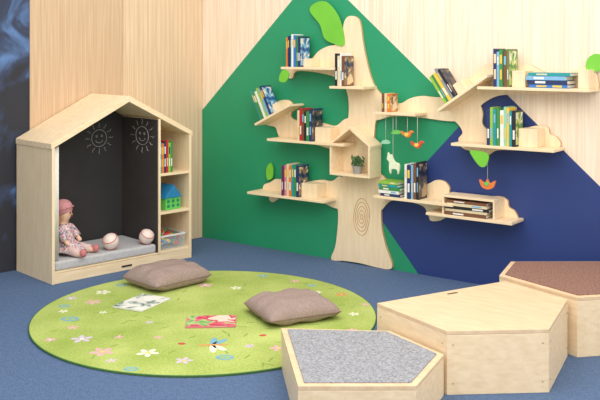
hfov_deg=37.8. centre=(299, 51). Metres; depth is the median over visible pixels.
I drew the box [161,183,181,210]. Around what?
house
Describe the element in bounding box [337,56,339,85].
book
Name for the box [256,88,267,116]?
book
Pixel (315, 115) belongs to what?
book
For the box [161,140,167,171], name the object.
book
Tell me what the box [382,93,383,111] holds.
book
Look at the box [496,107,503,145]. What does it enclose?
book
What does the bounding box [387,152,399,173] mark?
llama
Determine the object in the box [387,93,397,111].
book
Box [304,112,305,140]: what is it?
book
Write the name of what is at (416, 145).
bird
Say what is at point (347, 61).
book
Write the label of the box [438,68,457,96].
book
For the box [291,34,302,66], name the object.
book
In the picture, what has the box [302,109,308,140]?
book
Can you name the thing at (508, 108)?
book
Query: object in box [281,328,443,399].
seat
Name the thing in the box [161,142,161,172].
book
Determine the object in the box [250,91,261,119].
book
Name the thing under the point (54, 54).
wall
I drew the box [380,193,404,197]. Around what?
book
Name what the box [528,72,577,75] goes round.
book
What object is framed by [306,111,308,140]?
book
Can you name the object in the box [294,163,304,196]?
book
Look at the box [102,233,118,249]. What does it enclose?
ball
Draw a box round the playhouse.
[16,93,191,284]
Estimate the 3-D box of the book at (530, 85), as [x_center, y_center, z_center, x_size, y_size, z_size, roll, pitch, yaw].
[1.516,0.204,5.266,0.235,0.020,0.141,0,0,37]
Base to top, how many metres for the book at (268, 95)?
0.214 m
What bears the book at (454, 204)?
on the book at (453, 207)
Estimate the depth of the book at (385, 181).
5.89 m
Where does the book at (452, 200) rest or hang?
on the book at (454, 204)
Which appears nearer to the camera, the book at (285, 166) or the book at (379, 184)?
the book at (379, 184)
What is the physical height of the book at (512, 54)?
0.232 m
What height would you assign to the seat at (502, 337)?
0.281 m
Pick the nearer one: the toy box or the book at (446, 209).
the book at (446, 209)
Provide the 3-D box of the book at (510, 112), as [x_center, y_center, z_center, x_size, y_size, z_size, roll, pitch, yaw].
[1.318,0.469,5.390,0.016,0.216,0.118,0,0,37]
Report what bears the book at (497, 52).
on the bookshelf
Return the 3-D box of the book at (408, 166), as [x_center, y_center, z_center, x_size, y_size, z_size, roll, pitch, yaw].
[0.749,0.857,5.813,0.024,0.221,0.117,0,0,37]
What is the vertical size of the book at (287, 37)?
0.213 m
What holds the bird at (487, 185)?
hanging from the bookshelf
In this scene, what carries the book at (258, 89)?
on the bookshelf
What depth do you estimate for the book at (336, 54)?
6.12 m
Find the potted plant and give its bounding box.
[351,155,364,173]
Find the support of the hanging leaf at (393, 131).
hanging from the bookshelf
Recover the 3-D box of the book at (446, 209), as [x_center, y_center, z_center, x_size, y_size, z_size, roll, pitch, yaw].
[1.083,1.008,5.579,0.287,0.016,0.126,0,0,37]
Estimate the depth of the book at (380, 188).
5.86 m
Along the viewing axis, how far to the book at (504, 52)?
5.37 m
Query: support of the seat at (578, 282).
on the floor
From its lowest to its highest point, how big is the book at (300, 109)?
0.231 m
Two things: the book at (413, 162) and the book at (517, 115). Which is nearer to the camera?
the book at (517, 115)
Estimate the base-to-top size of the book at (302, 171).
0.227 m
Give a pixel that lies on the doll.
(68, 245)
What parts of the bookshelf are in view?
shelf, shelf, shelf, shelf, box panel, box panel, shelf, box panel, box panel, box panel, shelf, shelf, shelf, shelf, shelf, shelf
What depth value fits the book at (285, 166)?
6.38 m
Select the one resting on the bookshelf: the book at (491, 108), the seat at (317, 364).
the book at (491, 108)
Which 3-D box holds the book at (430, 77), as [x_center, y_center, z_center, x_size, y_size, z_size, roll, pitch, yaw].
[0.924,0.245,5.691,0.129,0.180,0.120,0,0,37]
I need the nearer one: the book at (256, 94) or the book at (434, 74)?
the book at (434, 74)
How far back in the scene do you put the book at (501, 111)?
5.38 m
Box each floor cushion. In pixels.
[122,259,211,290]
[244,288,340,325]
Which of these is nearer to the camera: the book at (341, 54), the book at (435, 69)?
the book at (435, 69)
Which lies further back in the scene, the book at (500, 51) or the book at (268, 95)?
the book at (268, 95)
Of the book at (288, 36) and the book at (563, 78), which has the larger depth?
the book at (288, 36)
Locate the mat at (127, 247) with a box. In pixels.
[55,235,155,270]
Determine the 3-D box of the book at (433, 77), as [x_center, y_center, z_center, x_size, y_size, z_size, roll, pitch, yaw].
[0.941,0.234,5.688,0.128,0.180,0.135,0,0,37]
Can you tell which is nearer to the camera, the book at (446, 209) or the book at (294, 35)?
the book at (446, 209)
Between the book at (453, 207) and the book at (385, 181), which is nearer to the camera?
the book at (453, 207)
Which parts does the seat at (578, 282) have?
panel, panel, panel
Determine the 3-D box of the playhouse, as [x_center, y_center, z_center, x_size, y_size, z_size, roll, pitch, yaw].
[-1.366,0.901,6.199,1.117,1.197,0.512,0,0,-43]
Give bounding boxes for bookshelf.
[247,1,599,268]
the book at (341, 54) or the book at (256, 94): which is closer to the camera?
the book at (341, 54)
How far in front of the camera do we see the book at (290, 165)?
6.36 m
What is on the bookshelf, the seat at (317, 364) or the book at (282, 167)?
the book at (282, 167)
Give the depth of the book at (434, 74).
5.62 m
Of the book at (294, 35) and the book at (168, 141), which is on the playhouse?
the book at (168, 141)
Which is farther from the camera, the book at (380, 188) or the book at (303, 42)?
the book at (303, 42)
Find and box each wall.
[0,0,201,272]
[202,0,599,284]
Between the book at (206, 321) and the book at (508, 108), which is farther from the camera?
the book at (508, 108)
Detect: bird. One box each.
[401,116,413,137]
[410,116,423,147]
[479,148,495,189]
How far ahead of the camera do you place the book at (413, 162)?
5.78 m
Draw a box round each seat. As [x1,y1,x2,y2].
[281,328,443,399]
[377,281,567,394]
[499,261,599,356]
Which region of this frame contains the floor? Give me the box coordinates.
[0,237,599,399]
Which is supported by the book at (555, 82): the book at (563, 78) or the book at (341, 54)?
the book at (563, 78)
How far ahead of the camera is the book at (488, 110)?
5.43 m
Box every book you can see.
[113,294,170,311]
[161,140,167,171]
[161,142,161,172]
[162,142,165,172]
[162,143,163,172]
[168,141,172,171]
[168,142,170,171]
[185,315,235,327]
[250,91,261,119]
[252,91,263,118]
[255,91,265,117]
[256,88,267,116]
[258,89,269,115]
[259,85,276,114]
[281,165,283,195]
[284,165,286,195]
[286,37,287,66]
[287,162,299,195]
[288,36,289,66]
[289,165,290,195]
[290,35,290,66]
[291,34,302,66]
[291,163,302,196]
[294,35,303,66]
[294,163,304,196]
[296,36,307,66]
[296,164,308,196]
[297,110,298,139]
[298,37,309,66]
[299,107,312,140]
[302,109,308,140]
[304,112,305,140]
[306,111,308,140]
[309,108,322,141]
[335,53,339,85]
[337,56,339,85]
[340,53,351,85]
[342,56,353,85]
[378,183,404,187]
[378,189,404,194]
[379,179,404,184]
[379,186,404,191]
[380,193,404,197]
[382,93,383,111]
[384,93,391,111]
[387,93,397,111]
[405,162,413,198]
[407,164,412,198]
[411,165,412,198]
[413,163,415,199]
[416,161,426,199]
[429,76,446,103]
[431,75,448,101]
[433,72,450,100]
[434,68,453,98]
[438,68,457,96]
[445,206,492,212]
[445,208,492,214]
[445,211,492,218]
[446,198,492,206]
[447,202,492,209]
[487,109,489,144]
[490,106,500,144]
[493,49,505,86]
[493,109,495,145]
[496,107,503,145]
[497,52,498,86]
[499,50,506,86]
[500,110,503,145]
[503,51,506,86]
[504,106,514,145]
[507,49,517,86]
[507,107,516,145]
[509,111,511,146]
[512,110,522,146]
[526,76,572,80]
[527,80,574,84]
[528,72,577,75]
[529,84,575,87]
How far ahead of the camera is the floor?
4.30 m
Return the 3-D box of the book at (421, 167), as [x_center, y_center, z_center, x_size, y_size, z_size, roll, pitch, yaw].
[0.803,0.845,5.780,0.017,0.244,0.119,0,0,37]
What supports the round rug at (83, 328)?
on the floor
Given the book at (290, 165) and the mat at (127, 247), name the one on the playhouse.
the mat at (127, 247)
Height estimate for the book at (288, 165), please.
0.231 m
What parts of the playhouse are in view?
panel, roof panel, board, divider panel, roof panel, shelf, shelf, shelf, panel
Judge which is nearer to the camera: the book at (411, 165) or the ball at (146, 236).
the book at (411, 165)
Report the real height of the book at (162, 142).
0.217 m
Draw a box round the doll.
[59,199,98,257]
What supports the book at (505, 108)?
on the bookshelf
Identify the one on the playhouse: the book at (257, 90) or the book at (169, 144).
the book at (169, 144)
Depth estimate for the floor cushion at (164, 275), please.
5.52 m
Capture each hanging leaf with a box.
[381,140,390,143]
[391,130,400,133]
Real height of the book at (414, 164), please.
0.235 m
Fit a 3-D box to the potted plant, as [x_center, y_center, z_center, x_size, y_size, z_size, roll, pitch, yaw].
[0.396,0.781,6.090,0.101,0.130,0.096,0,0,37]
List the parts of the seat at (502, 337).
panel, panel, panel, panel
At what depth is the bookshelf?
6.12 m
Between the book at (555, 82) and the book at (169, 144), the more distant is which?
the book at (169, 144)
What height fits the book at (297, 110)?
0.216 m
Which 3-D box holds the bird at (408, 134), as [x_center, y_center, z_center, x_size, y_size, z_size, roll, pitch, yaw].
[0.710,0.494,5.797,0.094,0.146,0.016,0,0,37]
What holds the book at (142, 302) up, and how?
on the round rug at (83, 328)
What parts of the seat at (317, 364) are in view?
panel, panel, panel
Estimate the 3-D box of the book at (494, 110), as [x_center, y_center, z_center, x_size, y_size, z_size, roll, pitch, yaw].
[1.239,0.465,5.457,0.018,0.225,0.132,0,0,37]
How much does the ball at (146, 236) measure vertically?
0.106 m
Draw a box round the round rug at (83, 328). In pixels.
[28,271,376,377]
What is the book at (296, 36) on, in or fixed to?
on the bookshelf
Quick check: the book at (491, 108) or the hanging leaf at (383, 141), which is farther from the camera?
the hanging leaf at (383, 141)
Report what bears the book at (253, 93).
on the bookshelf
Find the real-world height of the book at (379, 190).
0.020 m
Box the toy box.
[161,226,185,245]
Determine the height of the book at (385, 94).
0.124 m
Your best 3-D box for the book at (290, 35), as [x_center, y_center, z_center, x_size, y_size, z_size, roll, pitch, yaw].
[-0.025,-0.007,6.404,0.014,0.229,0.129,0,0,37]
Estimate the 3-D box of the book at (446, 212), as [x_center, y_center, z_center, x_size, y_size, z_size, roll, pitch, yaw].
[1.077,1.027,5.571,0.283,0.019,0.126,0,0,37]
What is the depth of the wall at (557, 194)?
5.92 m
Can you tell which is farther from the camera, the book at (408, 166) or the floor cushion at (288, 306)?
the book at (408, 166)
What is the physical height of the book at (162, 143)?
0.211 m
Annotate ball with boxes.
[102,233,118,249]
[139,229,153,243]
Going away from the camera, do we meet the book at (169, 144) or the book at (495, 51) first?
the book at (495, 51)

